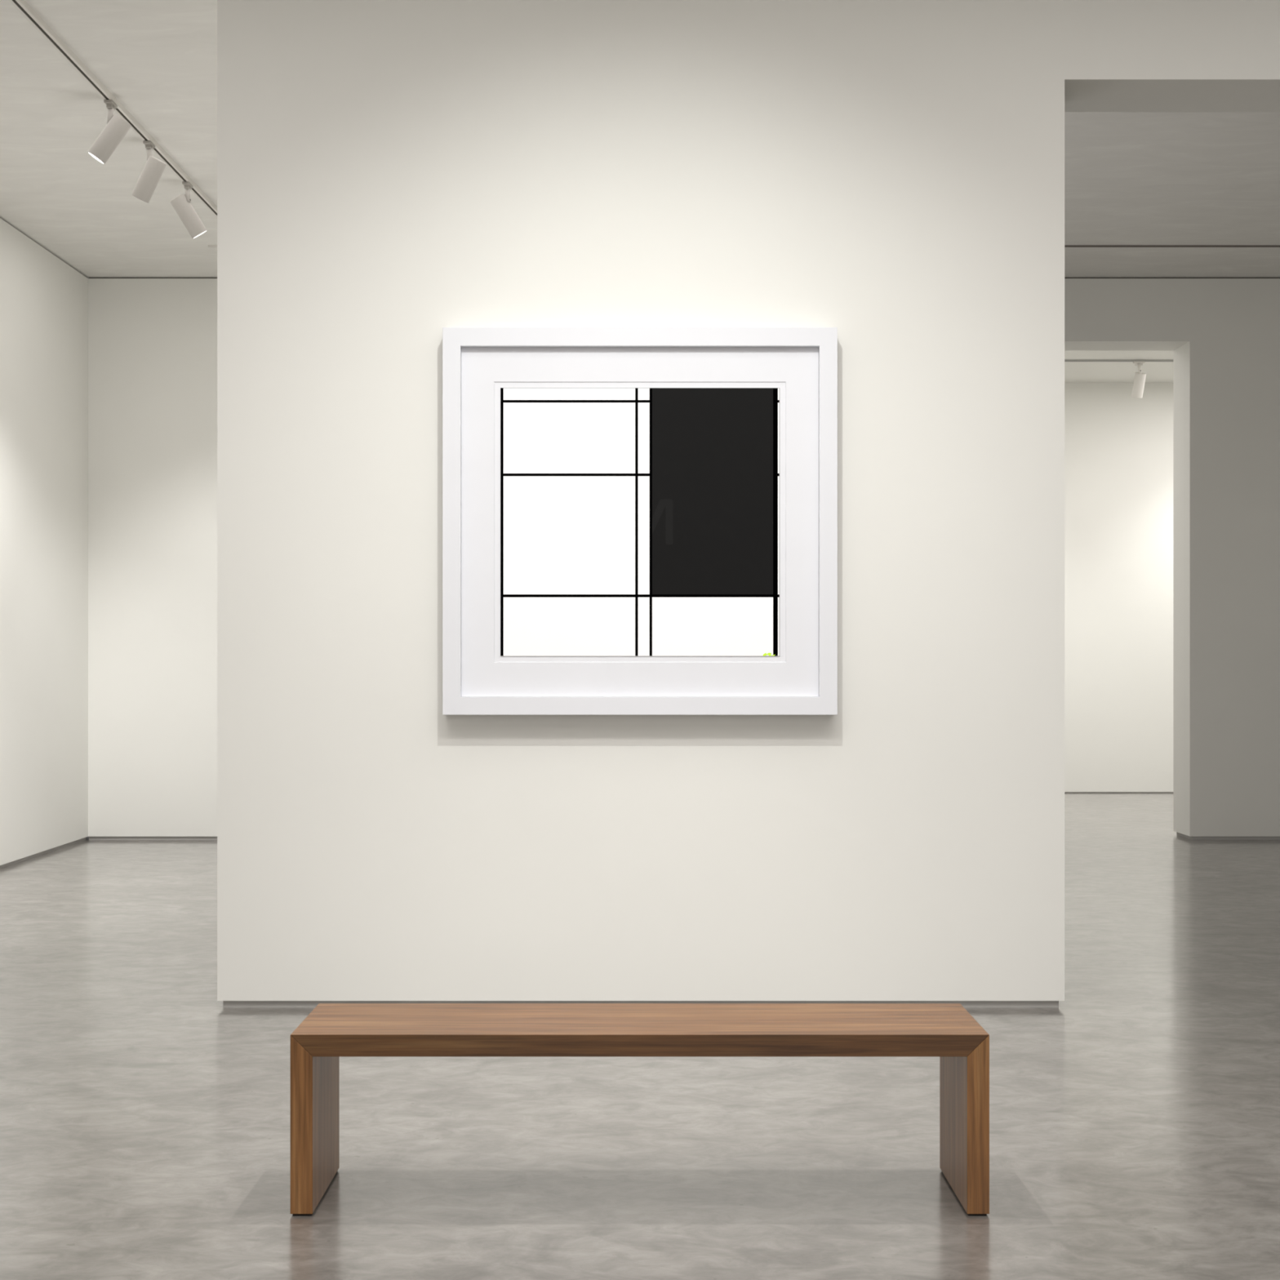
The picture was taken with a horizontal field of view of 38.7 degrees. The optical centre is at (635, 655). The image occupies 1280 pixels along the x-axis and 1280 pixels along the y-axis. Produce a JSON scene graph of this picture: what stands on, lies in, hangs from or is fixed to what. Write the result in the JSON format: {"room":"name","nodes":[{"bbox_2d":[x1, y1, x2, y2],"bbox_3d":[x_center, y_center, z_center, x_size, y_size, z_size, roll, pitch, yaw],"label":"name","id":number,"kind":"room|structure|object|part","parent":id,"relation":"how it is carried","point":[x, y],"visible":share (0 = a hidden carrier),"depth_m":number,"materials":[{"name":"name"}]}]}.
{"room":"museum","nodes":[
{"label":"museum","id":0,"kind":"room"},
{"bbox_2d":[0,217,88,865],"bbox_3d":[-4.440,-0.775,5.395,0.250,4.394,18.790,0,0,0],"label":"wall","id":1,"kind":"structure","parent":0,"point":[44,300],"depth_m":13.22,"materials":[{"name":"paint"}]},
{"bbox_2d":[0,837,85,868],"bbox_3d":[-4.424,1.436,5.175,0.182,0.028,18.350,0,0,0],"label":"baseboard","id":2,"kind":"structure","parent":1,"relation":"attached to","point":[83,838],"depth_m":13.29,"materials":[{"name":"grey"}]},
{"bbox_2d":[0,792,1279,1279],"bbox_3d":[2.092,1.510,7.680,13.815,0.120,24.360,0,0,0],"label":"floor","id":3,"kind":"structure","parent":0,"point":[145,1118],"depth_m":5.62,"materials":[{"name":"concrete"}]},
{"bbox_2d":[290,1003,989,1215],"bbox_3d":[0.010,1.215,4.926,1.809,0.470,0.425,0,0,0],"label":"bench","id":4,"kind":"object","parent":3,"relation":"on","point":[948,1032],"visible":1,"depth_m":4.75,"materials":[{"name":"brown wood"}]},
{"bbox_3d":[-0.866,1.212,4.926,0.058,0.464,0.425,0,0,0],"label":"leg","id":5,"kind":"part","parent":4,"relation":"part of","materials":[{"name":"brown wood"}]},
{"bbox_3d":[0.010,1.008,4.926,1.808,0.057,0.425,0,0,0],"label":"seat","id":6,"kind":"part","parent":4,"relation":"part of","materials":[{"name":"brown wood"}]},
{"bbox_3d":[0.885,1.212,4.926,0.058,0.464,0.425,0,0,0],"label":"leg","id":7,"kind":"part","parent":4,"relation":"part of","materials":[{"name":"brown wood"}]},
{"bbox_2d":[0,0,1279,278],"bbox_3d":[1.042,-3.060,5.050,11.315,0.150,18.700,0,0,0],"label":"ceiling","id":8,"kind":"structure","parent":0,"point":[1131,178],"depth_m":11.01,"materials":[{"name":"paint"}]},
{"bbox_2d":[8,0,217,217],"bbox_3d":[-2.806,-2.970,8.050,0.046,0.030,10.100,0,0,0],"label":"track","id":9,"kind":"object","parent":8,"relation":"attached to","point":[29,14],"visible":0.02,"depth_m":9.50,"materials":[{"name":"white metal"}]},
{"bbox_2d":[88,99,131,164],"bbox_3d":[-2.810,-2.791,9.725,0.225,0.329,0.119,0,0,0],"label":"spotlight","id":10,"kind":"object","parent":9,"relation":"hanging from","point":[117,127],"visible":1,"depth_m":9.68,"materials":[{"name":"white metal"}]},
{"bbox_3d":[-2.796,-2.870,9.728,0.063,0.147,0.043,0,0,0],"label":"arm","id":11,"kind":"part","parent":10,"relation":"part of","materials":[{"name":"white metal"}]},
{"bbox_2d":[131,140,166,203],"bbox_3d":[-2.815,-2.787,10.511,0.211,0.336,0.129,0,0,21],"label":"spotlight","id":12,"kind":"object","parent":9,"relation":"hanging from","point":[152,172],"visible":1,"depth_m":10.48,"materials":[{"name":"white metal"}]},
{"bbox_3d":[-2.797,-2.868,10.501,0.055,0.151,0.042,0,0,-22],"label":"arm","id":13,"kind":"part","parent":12,"relation":"part of","materials":[{"name":"white metal"}]},
{"bbox_2d":[170,181,207,238],"bbox_3d":[-2.799,-2.789,11.418,0.227,0.332,0.139,0,0,-27],"label":"spotlight","id":14,"kind":"object","parent":9,"relation":"hanging from","point":[182,205],"visible":1,"depth_m":11.39,"materials":[{"name":"white metal"}]},
{"bbox_3d":[-2.821,-2.874,11.407,0.072,0.138,0.042,0,0,17],"label":"arm","id":15,"kind":"part","parent":14,"relation":"part of","materials":[{"name":"white metal"}]},
{"bbox_2d":[208,244,217,247],"bbox_3d":[-1.605,-2.978,13.250,3.010,0.014,0.022,0,0,0],"label":"track","id":16,"kind":"object","parent":8,"relation":"attached to","point":[209,246],"visible":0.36,"depth_m":13.24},
{"bbox_2d":[1064,244,1279,247],"bbox_3d":[3.275,-2.979,13.250,6.250,0.012,0.013,0,0,0],"label":"track","id":17,"kind":"object","parent":8,"relation":"attached to","point":[1065,246],"visible":0.44,"depth_m":13.24,"materials":[{"name":"black metal"}]},
{"bbox_2d":[88,278,1279,836],"bbox_3d":[1.042,-0.775,14.570,10.715,4.394,0.440,0,0,0],"label":"wall","id":18,"kind":"structure","parent":0,"point":[153,342],"depth_m":14.35,"materials":[{"name":"paint"}]},
{"bbox_2d":[88,831,1279,839],"bbox_3d":[1.042,1.436,14.569,10.715,0.028,0.402,0,0,0],"label":"baseboard","id":19,"kind":"structure","parent":18,"relation":"attached to","point":[1177,833],"depth_m":14.37,"materials":[{"name":"grey"}]},
{"bbox_2d":[88,277,1279,278],"bbox_3d":[1.042,-2.978,14.569,10.715,0.013,0.402,0,0,0],"label":"trim","id":20,"kind":"structure","parent":18,"relation":"attached to","point":[89,277],"depth_m":14.37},
{"bbox_2d":[217,0,1279,1000],"bbox_3d":[2.338,-0.782,7.725,8.124,4.405,0.450,0,0,0],"label":"wall","id":21,"kind":"structure","parent":0,"point":[889,175],"depth_m":7.50,"materials":[{"name":"paint"}]},
{"bbox_2d":[442,327,837,715],"bbox_3d":[0.016,-0.546,7.441,1.600,1.571,0.113,0,0,0],"label":"framed print","id":22,"kind":"object","parent":21,"relation":"attached to","point":[637,521],"visible":1,"depth_m":7.42},
{"bbox_2d":[222,1000,1058,1007],"bbox_3d":[0.021,1.435,7.725,3.448,0.030,0.414,0,0,0],"label":"baseboard","id":23,"kind":"structure","parent":21,"relation":"attached to","point":[225,1003],"depth_m":7.52,"materials":[{"name":"grey"}]},
{"bbox_2d":[1064,382,1173,791],"bbox_3d":[4.600,-0.724,19.385,8.000,4.324,0.250,0,0,0],"label":"wall","id":24,"kind":"structure","parent":0,"point":[1118,446],"depth_m":19.26,"materials":[{"name":"paint"}]},
{"bbox_2d":[1064,791,1173,792],"bbox_3d":[4.600,1.444,19.365,8.000,0.012,0.190,0,0,0],"label":"baseboard","id":25,"kind":"structure","parent":24,"relation":"attached to","point":[1064,792],"depth_m":19.27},
{"bbox_2d":[1064,350,1173,382],"bbox_3d":[4.700,-2.936,17.150,8.600,0.100,4.820,0,0,0],"label":"ceiling","id":26,"kind":"structure","parent":0,"point":[1074,371],"depth_m":18.20,"materials":[{"name":"paint"}]},
{"bbox_2d":[1064,359,1173,361],"bbox_3d":[4.600,-2.876,17.750,8.000,0.020,0.018,0,0,0],"label":"track","id":27,"kind":"object","parent":26,"relation":"attached to","point":[1065,360],"visible":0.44,"depth_m":17.74,"materials":[{"name":"white metal"}]},
{"bbox_2d":[1131,361,1146,398],"bbox_3d":[4.907,-2.690,17.785,0.126,0.352,0.168,0,0,0],"label":"spotlight","id":28,"kind":"object","parent":27,"relation":"hanging from","point":[1140,377],"visible":1,"depth_m":17.74,"materials":[{"name":"metal"}]},
{"bbox_3d":[4.906,-2.776,17.756,0.047,0.160,0.065,0,0,24],"label":"arm","id":29,"kind":"part","parent":28,"relation":"part of","materials":[{"name":"metal"}]}
]}

